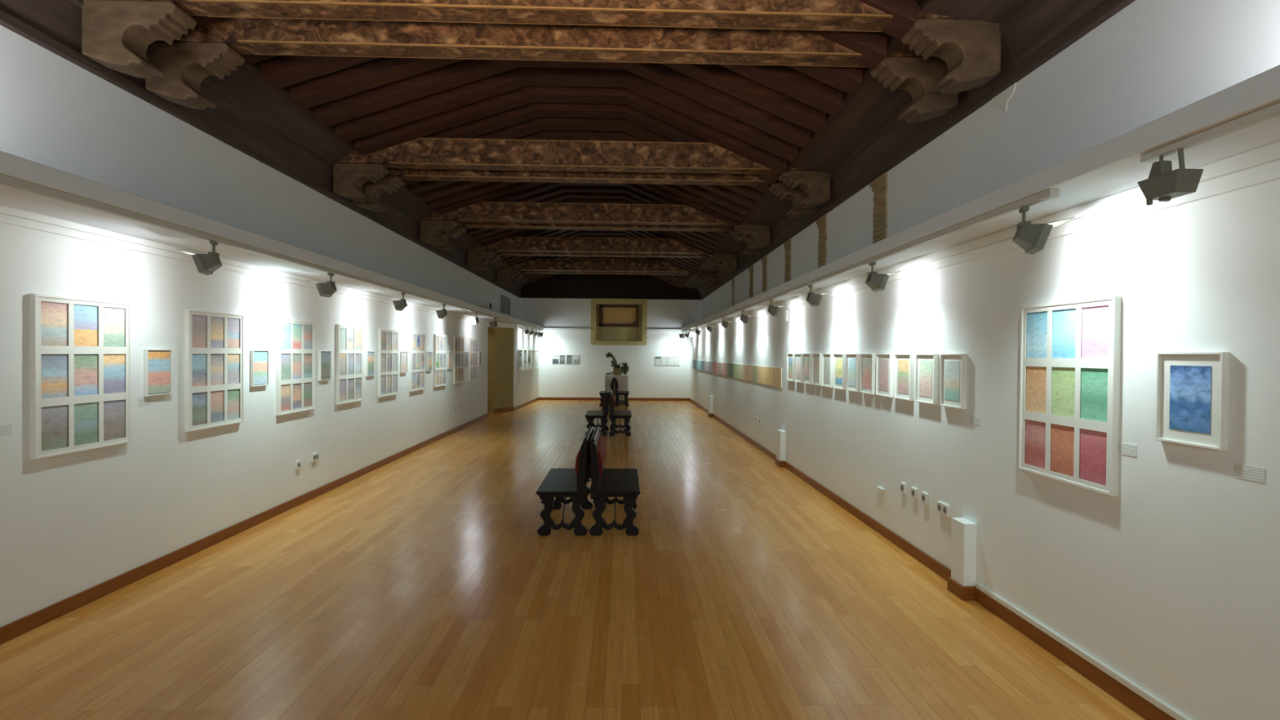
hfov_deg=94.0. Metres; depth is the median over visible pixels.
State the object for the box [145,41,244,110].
carved corbel
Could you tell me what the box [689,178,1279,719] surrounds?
wall
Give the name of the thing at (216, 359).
painting
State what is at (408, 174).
tie beam
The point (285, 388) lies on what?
painting
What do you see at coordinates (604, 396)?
cushion
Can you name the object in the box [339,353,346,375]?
painting
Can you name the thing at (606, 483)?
chair
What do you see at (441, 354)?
painting
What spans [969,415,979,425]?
label
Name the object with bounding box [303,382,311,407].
painting
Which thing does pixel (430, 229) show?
carved corbel
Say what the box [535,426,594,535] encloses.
chair
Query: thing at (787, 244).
brick pilaster
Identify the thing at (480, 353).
painting
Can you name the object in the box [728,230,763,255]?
carved corbel
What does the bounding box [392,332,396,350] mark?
painting
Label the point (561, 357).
print
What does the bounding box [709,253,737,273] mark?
carved corbel
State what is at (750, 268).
brick pilaster
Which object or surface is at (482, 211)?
tie beam
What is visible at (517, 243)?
tie beam
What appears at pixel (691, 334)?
track spotlight
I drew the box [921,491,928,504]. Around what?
wall socket
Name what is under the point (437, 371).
painting
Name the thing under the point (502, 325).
lintel
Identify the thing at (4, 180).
track rail
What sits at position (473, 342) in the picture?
picture
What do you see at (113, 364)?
painting
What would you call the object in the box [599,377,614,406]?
bench
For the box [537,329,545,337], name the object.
track spotlight
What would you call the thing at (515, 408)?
baseboard
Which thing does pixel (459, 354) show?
painting
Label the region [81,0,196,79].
carved corbel
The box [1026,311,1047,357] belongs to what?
painting
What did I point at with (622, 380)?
plinth
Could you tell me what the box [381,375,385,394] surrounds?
painting
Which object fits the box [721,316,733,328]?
track spotlight
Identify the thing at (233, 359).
painting
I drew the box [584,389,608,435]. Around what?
bench
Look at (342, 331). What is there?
painting
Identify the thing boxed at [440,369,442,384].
painting
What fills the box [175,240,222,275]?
track spotlight
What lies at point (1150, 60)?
wall
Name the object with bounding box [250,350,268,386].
framed piece
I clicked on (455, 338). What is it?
painting
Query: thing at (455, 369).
painting
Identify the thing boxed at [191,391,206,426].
painting
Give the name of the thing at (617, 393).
bench
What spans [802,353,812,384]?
framed piece
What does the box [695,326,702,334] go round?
track spotlight
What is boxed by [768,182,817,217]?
carved corbel
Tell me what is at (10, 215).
trim
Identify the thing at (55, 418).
painting
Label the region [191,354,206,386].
painting
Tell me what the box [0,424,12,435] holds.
label
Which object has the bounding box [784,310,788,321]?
junction box
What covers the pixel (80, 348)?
picture
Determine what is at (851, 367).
painting
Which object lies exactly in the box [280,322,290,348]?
painting
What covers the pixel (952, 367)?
painting
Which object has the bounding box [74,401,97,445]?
painting
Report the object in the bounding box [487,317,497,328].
track spotlight
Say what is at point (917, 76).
carved corbel
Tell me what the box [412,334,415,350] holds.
painting
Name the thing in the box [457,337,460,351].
painting
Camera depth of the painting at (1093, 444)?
3.11 m
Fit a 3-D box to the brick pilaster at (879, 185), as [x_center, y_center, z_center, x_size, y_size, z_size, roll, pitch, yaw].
[2.629,-1.493,6.566,0.048,1.040,0.418,0,1,-1]
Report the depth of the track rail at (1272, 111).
2.10 m
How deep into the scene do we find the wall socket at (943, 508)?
4.55 m
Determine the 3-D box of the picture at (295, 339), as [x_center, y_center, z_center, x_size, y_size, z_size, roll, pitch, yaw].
[-3.731,0.067,6.473,0.036,1.000,0.700,0,1,-1]
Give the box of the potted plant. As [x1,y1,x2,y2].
[604,351,629,375]
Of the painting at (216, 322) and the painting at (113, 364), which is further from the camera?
the painting at (216, 322)
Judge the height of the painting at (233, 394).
0.275 m
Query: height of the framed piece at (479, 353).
0.350 m
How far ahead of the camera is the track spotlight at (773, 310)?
8.39 m
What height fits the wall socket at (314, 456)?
0.090 m
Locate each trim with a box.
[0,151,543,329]
[0,204,489,324]
[543,328,681,331]
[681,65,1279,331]
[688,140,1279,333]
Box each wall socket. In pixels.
[295,460,300,469]
[311,452,318,462]
[900,482,906,493]
[911,487,917,498]
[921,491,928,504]
[937,501,950,516]
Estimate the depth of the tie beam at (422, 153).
7.62 m
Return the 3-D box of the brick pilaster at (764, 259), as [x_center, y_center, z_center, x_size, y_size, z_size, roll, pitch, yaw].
[2.491,-1.554,11.931,0.048,1.040,0.414,0,1,-1]
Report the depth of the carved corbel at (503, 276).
17.22 m
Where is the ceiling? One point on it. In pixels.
(297, 116)
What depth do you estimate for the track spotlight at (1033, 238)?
3.04 m
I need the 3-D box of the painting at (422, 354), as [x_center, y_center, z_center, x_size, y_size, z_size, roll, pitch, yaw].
[-3.833,0.021,10.493,0.004,0.275,0.185,0,1,-1]
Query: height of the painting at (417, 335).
0.275 m
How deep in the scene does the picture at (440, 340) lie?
11.49 m
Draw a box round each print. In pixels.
[551,355,559,364]
[559,355,564,364]
[566,355,572,364]
[573,355,578,363]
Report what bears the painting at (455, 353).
attached to the picture at (458, 341)
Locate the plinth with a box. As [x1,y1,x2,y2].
[604,374,627,403]
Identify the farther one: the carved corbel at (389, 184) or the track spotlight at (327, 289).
the carved corbel at (389, 184)
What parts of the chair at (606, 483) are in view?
post, rail, leg, leg, seat, leg, leg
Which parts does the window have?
frame, pane, sill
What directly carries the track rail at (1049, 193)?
attached to the wall at (1171, 581)
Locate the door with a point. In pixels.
(500, 340)
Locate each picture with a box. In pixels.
[29,293,131,459]
[184,309,244,431]
[275,318,315,415]
[335,324,363,404]
[377,328,398,397]
[408,331,426,391]
[433,333,446,386]
[453,336,463,383]
[468,337,478,381]
[1017,295,1121,496]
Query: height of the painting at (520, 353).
0.492 m
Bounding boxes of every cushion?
[575,442,590,476]
[596,435,605,478]
[602,395,608,408]
[612,393,615,410]
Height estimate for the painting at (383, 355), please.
0.275 m
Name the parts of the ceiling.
wall plate, wall plate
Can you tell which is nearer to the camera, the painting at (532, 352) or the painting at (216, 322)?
the painting at (216, 322)
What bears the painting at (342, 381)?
attached to the picture at (348, 339)
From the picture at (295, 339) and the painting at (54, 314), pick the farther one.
the picture at (295, 339)
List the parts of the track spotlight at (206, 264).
stem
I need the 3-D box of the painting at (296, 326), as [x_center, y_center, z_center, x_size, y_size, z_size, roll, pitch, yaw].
[-3.727,-0.255,6.470,0.004,0.275,0.185,0,1,-1]
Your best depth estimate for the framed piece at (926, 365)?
4.80 m
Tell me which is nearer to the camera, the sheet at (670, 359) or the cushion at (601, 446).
the cushion at (601, 446)
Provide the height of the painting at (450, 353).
0.314 m
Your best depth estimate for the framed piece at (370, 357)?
8.35 m
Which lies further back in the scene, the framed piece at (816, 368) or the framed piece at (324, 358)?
the framed piece at (816, 368)
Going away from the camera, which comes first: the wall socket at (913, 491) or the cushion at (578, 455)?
the wall socket at (913, 491)
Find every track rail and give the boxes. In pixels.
[0,173,542,330]
[682,188,1059,331]
[1140,102,1279,162]
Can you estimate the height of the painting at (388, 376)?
0.275 m
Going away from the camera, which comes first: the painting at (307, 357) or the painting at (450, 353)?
the painting at (307, 357)
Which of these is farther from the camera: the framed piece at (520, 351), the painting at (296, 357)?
the framed piece at (520, 351)
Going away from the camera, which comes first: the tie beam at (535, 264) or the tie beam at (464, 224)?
the tie beam at (464, 224)
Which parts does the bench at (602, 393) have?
leg, seat, post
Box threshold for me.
[493,407,513,413]
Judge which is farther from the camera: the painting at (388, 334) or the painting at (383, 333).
the painting at (388, 334)
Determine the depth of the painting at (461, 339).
13.05 m
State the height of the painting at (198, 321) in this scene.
0.275 m
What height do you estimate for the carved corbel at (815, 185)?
0.443 m
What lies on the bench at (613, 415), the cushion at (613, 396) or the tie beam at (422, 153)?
the cushion at (613, 396)
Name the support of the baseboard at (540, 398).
attached to the wall at (586, 378)
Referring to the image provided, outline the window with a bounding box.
[591,297,647,345]
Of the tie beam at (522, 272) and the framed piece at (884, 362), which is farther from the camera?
the tie beam at (522, 272)
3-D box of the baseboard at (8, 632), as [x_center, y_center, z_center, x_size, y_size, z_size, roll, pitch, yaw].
[-3.739,1.556,5.974,0.018,0.095,19.300,0,1,-1]
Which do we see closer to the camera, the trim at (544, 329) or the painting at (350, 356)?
the painting at (350, 356)
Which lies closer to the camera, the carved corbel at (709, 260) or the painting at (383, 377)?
the painting at (383, 377)
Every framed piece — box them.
[143,349,173,396]
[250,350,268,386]
[318,351,331,380]
[365,351,375,376]
[400,351,407,373]
[426,351,432,370]
[447,351,452,368]
[464,351,468,367]
[478,351,481,366]
[517,349,522,370]
[522,349,526,369]
[526,350,530,368]
[530,350,534,368]
[534,350,537,368]
[786,353,794,381]
[794,353,802,382]
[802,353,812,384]
[811,353,822,386]
[822,353,833,387]
[832,353,845,389]
[845,353,859,391]
[859,353,875,394]
[875,353,893,397]
[893,353,914,400]
[915,353,938,404]
[939,353,967,408]
[1155,351,1229,450]
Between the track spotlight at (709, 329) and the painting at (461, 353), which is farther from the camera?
the track spotlight at (709, 329)
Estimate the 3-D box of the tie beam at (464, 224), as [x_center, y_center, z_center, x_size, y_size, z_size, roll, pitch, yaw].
[-0.805,-2.686,11.452,6.380,0.340,0.214,0,1,-1]
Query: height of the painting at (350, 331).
0.275 m
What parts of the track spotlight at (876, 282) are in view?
stem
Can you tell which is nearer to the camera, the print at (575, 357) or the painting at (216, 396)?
the painting at (216, 396)
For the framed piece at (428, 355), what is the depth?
10.87 m
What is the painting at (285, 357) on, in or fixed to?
attached to the picture at (295, 339)
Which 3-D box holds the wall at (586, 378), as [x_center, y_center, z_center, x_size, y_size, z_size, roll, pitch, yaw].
[-1.062,0.180,21.683,7.800,2.535,0.500,0,1,-1]
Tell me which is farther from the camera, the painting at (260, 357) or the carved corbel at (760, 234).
the carved corbel at (760, 234)
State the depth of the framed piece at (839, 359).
6.72 m
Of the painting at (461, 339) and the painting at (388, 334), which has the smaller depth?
the painting at (388, 334)
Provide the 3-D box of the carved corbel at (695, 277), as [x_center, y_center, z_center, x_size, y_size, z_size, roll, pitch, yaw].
[1.880,-2.337,18.019,0.626,0.443,0.220,0,1,-1]
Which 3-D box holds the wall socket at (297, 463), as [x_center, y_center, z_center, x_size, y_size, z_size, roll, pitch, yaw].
[-3.747,1.152,6.535,0.024,0.090,0.070,0,1,-1]
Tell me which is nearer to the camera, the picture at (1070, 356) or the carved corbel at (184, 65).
the picture at (1070, 356)
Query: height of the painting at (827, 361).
0.292 m
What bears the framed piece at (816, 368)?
attached to the wall at (1171, 581)
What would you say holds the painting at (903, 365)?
attached to the framed piece at (904, 363)
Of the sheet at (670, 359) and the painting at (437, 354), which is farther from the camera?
the sheet at (670, 359)
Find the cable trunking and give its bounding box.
[976,582,1191,719]
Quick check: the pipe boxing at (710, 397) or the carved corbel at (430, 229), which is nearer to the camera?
the carved corbel at (430, 229)
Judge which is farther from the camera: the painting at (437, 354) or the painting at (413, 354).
the painting at (437, 354)
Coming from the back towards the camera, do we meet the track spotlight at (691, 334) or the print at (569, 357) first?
the print at (569, 357)
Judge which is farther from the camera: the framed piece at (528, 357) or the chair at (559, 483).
the framed piece at (528, 357)
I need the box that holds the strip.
[692,360,782,387]
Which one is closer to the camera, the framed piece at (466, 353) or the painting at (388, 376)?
the painting at (388, 376)
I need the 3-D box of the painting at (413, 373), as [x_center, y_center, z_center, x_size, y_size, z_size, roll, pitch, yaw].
[-3.824,0.349,10.062,0.004,0.275,0.185,0,1,-1]
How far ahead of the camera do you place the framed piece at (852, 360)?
6.34 m
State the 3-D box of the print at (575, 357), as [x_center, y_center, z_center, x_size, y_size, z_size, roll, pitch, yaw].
[-2.292,-0.018,21.389,0.206,0.322,0.020,0,1,-1]
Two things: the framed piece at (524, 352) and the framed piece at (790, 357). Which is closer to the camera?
the framed piece at (790, 357)
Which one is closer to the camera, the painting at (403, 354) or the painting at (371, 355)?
the painting at (371, 355)
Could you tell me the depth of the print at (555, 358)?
21.37 m
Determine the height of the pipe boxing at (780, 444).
0.540 m
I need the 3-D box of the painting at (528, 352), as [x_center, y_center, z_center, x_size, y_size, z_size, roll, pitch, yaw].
[-3.611,-0.017,19.424,0.003,0.492,0.332,0,1,0]
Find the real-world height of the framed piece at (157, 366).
0.350 m
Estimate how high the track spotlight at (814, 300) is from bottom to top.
0.233 m
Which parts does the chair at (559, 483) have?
leg, seat, leg, leg, post, leg, rail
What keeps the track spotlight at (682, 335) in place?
attached to the track rail at (1049, 193)
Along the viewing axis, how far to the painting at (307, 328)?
6.69 m
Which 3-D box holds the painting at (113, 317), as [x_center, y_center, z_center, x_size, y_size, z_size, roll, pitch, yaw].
[-3.667,-0.229,4.152,0.004,0.275,0.185,0,1,-1]
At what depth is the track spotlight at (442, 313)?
9.65 m
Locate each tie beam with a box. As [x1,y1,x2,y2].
[125,0,958,31]
[155,17,919,67]
[335,137,806,174]
[384,168,783,185]
[421,201,753,226]
[456,222,734,231]
[467,235,724,254]
[493,251,709,257]
[497,258,705,272]
[519,271,687,275]
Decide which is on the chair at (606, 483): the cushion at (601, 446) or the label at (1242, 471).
the cushion at (601, 446)
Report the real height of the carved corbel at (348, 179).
0.443 m
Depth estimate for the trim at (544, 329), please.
21.33 m
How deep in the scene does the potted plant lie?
20.47 m
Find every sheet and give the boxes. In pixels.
[655,356,661,365]
[661,356,666,364]
[667,356,673,364]
[673,356,679,365]
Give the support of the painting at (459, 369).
attached to the picture at (458, 341)
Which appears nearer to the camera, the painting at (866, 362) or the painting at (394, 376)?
the painting at (866, 362)
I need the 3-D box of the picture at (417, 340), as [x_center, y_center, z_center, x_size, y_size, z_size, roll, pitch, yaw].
[-3.829,0.024,10.276,0.036,1.000,0.700,0,1,-1]
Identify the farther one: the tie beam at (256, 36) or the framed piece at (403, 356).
the framed piece at (403, 356)
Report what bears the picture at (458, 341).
attached to the wall at (71, 524)
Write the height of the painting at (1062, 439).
0.275 m
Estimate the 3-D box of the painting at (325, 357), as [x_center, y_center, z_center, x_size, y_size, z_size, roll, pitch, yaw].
[-3.754,0.065,7.098,0.022,0.314,0.214,0,1,-1]
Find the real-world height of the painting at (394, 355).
0.275 m
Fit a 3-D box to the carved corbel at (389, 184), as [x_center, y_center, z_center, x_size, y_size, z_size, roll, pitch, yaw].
[-3.582,-2.270,8.185,0.626,0.443,0.220,0,1,-1]
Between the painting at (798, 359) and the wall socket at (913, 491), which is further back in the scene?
the painting at (798, 359)
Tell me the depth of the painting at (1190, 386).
2.58 m
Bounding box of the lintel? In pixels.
[488,320,514,328]
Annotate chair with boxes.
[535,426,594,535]
[589,426,639,535]
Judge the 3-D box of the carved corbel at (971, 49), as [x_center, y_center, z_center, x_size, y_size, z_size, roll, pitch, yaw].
[2.233,-2.180,4.304,0.626,0.443,0.220,0,1,-1]
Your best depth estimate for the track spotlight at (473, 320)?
11.75 m
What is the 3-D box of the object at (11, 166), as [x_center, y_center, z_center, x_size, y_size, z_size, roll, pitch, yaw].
[-3.588,-0.996,8.875,0.910,0.105,25.150,0,1,-1]
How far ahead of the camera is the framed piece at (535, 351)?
20.69 m
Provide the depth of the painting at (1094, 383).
3.11 m
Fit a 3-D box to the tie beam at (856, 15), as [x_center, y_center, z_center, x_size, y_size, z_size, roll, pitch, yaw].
[-0.619,-2.603,4.225,6.380,0.340,0.214,0,1,-1]
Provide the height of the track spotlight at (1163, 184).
0.186 m
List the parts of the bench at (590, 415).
leg, seat, leg, post, leg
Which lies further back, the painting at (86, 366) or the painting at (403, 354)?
the painting at (403, 354)
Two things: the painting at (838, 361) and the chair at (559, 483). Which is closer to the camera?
the chair at (559, 483)
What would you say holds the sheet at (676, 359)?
attached to the wall at (586, 378)
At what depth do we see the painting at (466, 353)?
13.43 m
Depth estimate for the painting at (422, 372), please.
10.51 m
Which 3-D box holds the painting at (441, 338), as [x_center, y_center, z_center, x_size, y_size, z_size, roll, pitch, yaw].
[-3.857,-0.313,11.540,0.004,0.275,0.185,0,1,-1]
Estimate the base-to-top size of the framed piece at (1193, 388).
0.405 m
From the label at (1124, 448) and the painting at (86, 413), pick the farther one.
the painting at (86, 413)
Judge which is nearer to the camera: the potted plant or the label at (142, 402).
the label at (142, 402)
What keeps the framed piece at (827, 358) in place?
attached to the wall at (1171, 581)
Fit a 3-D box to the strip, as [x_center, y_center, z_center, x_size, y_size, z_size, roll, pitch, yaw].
[2.004,0.212,14.960,0.020,0.312,11.512,0,1,-2]
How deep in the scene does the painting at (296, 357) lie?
6.48 m
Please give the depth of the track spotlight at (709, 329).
14.73 m
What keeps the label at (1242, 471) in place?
attached to the wall at (1171, 581)
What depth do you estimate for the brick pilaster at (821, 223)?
8.38 m
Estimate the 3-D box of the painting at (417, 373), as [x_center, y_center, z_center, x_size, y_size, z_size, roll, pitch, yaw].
[-3.830,0.346,10.280,0.004,0.275,0.185,0,1,-1]
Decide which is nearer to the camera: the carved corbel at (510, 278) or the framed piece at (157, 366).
the framed piece at (157, 366)
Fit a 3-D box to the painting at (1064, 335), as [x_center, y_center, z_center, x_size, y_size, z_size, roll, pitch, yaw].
[2.365,-0.146,3.317,0.004,0.275,0.185,0,1,-2]
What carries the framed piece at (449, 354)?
attached to the wall at (71, 524)
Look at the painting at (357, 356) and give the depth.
7.96 m
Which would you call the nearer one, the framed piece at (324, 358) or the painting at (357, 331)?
the framed piece at (324, 358)
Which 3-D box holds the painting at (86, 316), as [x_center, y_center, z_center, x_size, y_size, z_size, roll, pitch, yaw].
[-3.661,-0.226,3.935,0.004,0.275,0.185,0,1,-1]
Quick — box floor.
[0,400,1145,719]
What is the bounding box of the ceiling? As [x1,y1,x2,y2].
[0,0,1135,299]
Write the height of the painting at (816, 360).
0.292 m
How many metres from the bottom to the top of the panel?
0.550 m
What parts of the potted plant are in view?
stem, pot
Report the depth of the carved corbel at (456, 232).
11.28 m
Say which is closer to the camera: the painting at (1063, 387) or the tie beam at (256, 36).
the painting at (1063, 387)
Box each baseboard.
[0,413,488,644]
[513,397,538,410]
[538,397,688,400]
[688,398,1175,719]
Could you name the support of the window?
in the wall at (547, 313)
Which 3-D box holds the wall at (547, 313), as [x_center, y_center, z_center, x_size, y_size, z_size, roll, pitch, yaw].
[-1.054,-1.661,21.733,6.590,1.145,0.360,0,1,-1]
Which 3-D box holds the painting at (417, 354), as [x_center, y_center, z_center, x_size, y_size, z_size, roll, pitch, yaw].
[-3.827,0.024,10.276,0.004,0.275,0.185,0,1,-1]
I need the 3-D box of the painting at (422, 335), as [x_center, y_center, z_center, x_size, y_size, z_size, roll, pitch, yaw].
[-3.830,-0.301,10.489,0.004,0.275,0.185,0,1,-1]
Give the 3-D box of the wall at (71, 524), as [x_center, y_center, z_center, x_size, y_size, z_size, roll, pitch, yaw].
[-4.098,0.333,5.961,0.720,2.535,19.320,0,1,-1]
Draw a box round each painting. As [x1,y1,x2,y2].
[40,301,67,346]
[40,354,67,398]
[41,404,68,451]
[74,304,97,346]
[74,354,97,395]
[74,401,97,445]
[103,306,124,346]
[103,354,124,393]
[103,399,124,440]
[147,351,169,393]
[191,314,206,347]
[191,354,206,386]
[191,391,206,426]
[210,316,223,347]
[210,353,223,385]
[210,390,223,422]
[227,317,239,348]
[227,353,239,383]
[227,388,239,419]
[253,351,266,384]
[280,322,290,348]
[280,353,290,379]
[280,384,290,410]
[293,323,301,349]
[293,353,301,378]
[293,382,301,408]
[303,324,311,349]
[303,353,311,377]
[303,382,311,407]
[320,352,329,378]
[339,328,346,349]
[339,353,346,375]
[339,378,346,400]
[347,328,353,349]
[347,353,353,374]
[347,377,353,399]
[355,328,360,349]
[355,353,360,373]
[355,377,360,398]
[368,352,373,374]
[381,331,386,350]
[381,353,385,372]
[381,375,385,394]
[386,332,391,350]
[386,353,391,371]
[386,374,391,393]
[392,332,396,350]
[392,353,396,371]
[392,374,396,391]
[401,352,406,372]
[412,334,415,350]
[412,353,415,369]
[412,372,415,388]
[416,334,419,350]
[416,353,419,368]
[416,372,419,388]
[421,334,424,350]
[421,353,424,368]
[421,371,423,387]
[427,352,431,369]
[435,336,439,351]
[435,353,438,368]
[435,370,438,384]
[440,337,442,351]
[440,353,442,367]
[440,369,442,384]
[443,337,445,351]
[443,353,445,367]
[443,369,445,383]
[448,352,451,368]
[455,337,457,351]
[455,353,457,366]
[455,368,457,381]
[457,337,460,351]
[457,353,460,365]
[457,368,460,381]
[461,338,462,351]
[461,353,462,365]
[461,368,462,380]
[465,352,467,366]
[479,352,481,365]
[519,351,521,368]
[524,351,525,367]
[528,351,529,367]
[532,351,533,366]
[535,351,537,366]
[788,356,792,377]
[795,357,800,378]
[804,357,809,379]
[813,357,819,381]
[824,358,830,382]
[835,358,842,384]
[848,358,855,386]
[862,359,871,388]
[879,359,888,391]
[897,360,908,394]
[919,360,932,397]
[944,360,959,401]
[1024,419,1045,469]
[1025,366,1046,413]
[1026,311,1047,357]
[1050,423,1074,476]
[1051,367,1075,417]
[1052,308,1075,358]
[1080,368,1107,422]
[1080,428,1106,485]
[1081,305,1108,358]
[1168,365,1211,434]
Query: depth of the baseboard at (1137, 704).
3.76 m
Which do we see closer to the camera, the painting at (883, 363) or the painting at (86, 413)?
the painting at (86, 413)
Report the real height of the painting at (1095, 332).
0.275 m
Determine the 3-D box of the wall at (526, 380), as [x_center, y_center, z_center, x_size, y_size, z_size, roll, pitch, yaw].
[-4.236,0.182,19.286,1.330,2.535,4.130,0,1,-1]
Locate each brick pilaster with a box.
[731,277,734,305]
[748,264,753,297]
[761,254,767,292]
[783,238,791,282]
[816,213,826,267]
[869,172,887,244]
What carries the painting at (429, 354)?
attached to the framed piece at (428, 355)
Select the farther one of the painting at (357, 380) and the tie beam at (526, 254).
the tie beam at (526, 254)
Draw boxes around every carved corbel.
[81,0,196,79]
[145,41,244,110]
[333,163,389,202]
[352,176,404,212]
[420,219,457,246]
[430,226,466,251]
[466,250,495,271]
[472,254,500,273]
[497,270,519,286]
[502,272,523,288]
[691,275,712,290]
[693,272,715,288]
[706,257,733,276]
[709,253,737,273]
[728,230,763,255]
[733,224,769,250]
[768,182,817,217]
[778,170,830,208]
[870,57,958,123]
[900,18,1000,94]
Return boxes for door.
[487,327,513,413]
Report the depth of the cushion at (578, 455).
5.75 m
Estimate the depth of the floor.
3.82 m
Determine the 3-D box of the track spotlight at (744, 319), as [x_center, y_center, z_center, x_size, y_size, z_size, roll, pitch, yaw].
[1.883,-0.759,10.504,0.233,0.233,0.215,0,1,-1]
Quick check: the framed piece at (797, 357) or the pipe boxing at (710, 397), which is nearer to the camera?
the framed piece at (797, 357)
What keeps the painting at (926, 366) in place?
attached to the framed piece at (926, 365)
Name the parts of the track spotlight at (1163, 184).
stem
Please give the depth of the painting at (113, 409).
4.16 m
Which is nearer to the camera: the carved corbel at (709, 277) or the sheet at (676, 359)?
the carved corbel at (709, 277)
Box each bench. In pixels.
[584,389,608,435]
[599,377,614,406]
[608,389,631,435]
[614,377,629,406]
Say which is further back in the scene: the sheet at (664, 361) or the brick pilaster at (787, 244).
the sheet at (664, 361)
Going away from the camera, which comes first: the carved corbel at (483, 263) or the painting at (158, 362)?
the painting at (158, 362)
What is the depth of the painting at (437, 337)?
11.34 m
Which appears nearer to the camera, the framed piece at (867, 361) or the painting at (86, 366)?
the painting at (86, 366)
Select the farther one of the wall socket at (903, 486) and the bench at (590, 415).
the bench at (590, 415)
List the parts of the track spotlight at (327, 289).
stem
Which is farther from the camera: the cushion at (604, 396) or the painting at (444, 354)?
the cushion at (604, 396)
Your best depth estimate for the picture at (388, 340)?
8.97 m
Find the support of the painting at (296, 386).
attached to the picture at (295, 339)
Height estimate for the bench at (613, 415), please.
0.900 m
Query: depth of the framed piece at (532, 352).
20.03 m
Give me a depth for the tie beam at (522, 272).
17.86 m
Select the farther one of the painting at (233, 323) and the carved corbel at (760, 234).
the carved corbel at (760, 234)
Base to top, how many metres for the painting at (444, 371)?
0.275 m
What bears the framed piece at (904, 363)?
attached to the wall at (1171, 581)
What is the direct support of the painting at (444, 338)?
attached to the picture at (440, 340)
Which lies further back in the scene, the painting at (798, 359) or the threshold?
the threshold
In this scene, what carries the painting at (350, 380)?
attached to the picture at (348, 339)
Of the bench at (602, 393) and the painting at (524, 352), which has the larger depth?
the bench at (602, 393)
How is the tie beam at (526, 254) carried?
attached to the ceiling
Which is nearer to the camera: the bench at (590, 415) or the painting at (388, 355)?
the painting at (388, 355)
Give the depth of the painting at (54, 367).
3.72 m
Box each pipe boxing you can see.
[707,395,713,417]
[775,429,785,466]
[947,517,976,600]
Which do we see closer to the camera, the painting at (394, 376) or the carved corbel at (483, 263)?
the painting at (394, 376)
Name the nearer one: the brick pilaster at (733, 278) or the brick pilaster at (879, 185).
the brick pilaster at (879, 185)
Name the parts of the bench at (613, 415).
post, leg, seat, leg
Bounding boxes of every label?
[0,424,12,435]
[138,397,151,406]
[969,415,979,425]
[1118,442,1137,457]
[1234,462,1264,482]
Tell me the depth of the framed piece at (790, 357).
8.66 m
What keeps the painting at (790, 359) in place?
attached to the framed piece at (790, 357)
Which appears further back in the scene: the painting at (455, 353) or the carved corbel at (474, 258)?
the carved corbel at (474, 258)
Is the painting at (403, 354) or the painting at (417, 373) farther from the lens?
the painting at (417, 373)
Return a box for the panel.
[500,293,510,315]
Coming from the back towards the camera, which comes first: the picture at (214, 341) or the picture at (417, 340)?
the picture at (417, 340)
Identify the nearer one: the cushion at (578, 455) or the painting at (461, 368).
the cushion at (578, 455)
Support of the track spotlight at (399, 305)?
hanging from the track rail at (4, 180)
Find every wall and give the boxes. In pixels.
[0,25,519,319]
[0,222,488,626]
[513,324,538,407]
[519,297,702,328]
[538,329,690,398]
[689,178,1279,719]
[702,0,1279,319]
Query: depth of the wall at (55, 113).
5.01 m
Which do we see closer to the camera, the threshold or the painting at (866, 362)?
the painting at (866, 362)
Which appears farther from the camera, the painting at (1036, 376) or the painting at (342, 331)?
the painting at (342, 331)
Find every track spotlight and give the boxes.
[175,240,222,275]
[306,272,337,297]
[387,293,407,311]
[431,303,447,318]
[466,312,479,324]
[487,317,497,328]
[524,326,528,334]
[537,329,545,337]
[679,331,684,337]
[688,331,693,337]
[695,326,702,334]
[706,322,715,332]
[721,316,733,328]
[739,310,755,323]
[767,299,785,316]
[805,284,829,306]
[865,262,900,292]
[1012,205,1075,254]
[1137,148,1203,205]
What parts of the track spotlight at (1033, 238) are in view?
stem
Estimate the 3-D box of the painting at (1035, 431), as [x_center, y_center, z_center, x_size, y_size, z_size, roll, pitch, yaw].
[2.353,0.497,3.542,0.004,0.275,0.185,0,1,-2]
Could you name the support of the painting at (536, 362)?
attached to the framed piece at (535, 351)
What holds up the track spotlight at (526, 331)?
hanging from the track rail at (4, 180)
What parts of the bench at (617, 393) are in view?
post, leg, seat, leg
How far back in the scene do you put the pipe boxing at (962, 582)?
4.16 m
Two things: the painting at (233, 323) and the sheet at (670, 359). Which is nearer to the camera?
the painting at (233, 323)
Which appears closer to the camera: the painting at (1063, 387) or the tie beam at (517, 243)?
the painting at (1063, 387)
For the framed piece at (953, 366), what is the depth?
4.42 m
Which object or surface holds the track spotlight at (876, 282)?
hanging from the track rail at (1049, 193)
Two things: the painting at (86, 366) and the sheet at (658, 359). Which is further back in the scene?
the sheet at (658, 359)
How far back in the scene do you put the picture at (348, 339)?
7.70 m
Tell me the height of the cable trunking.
0.035 m
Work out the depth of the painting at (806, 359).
7.90 m

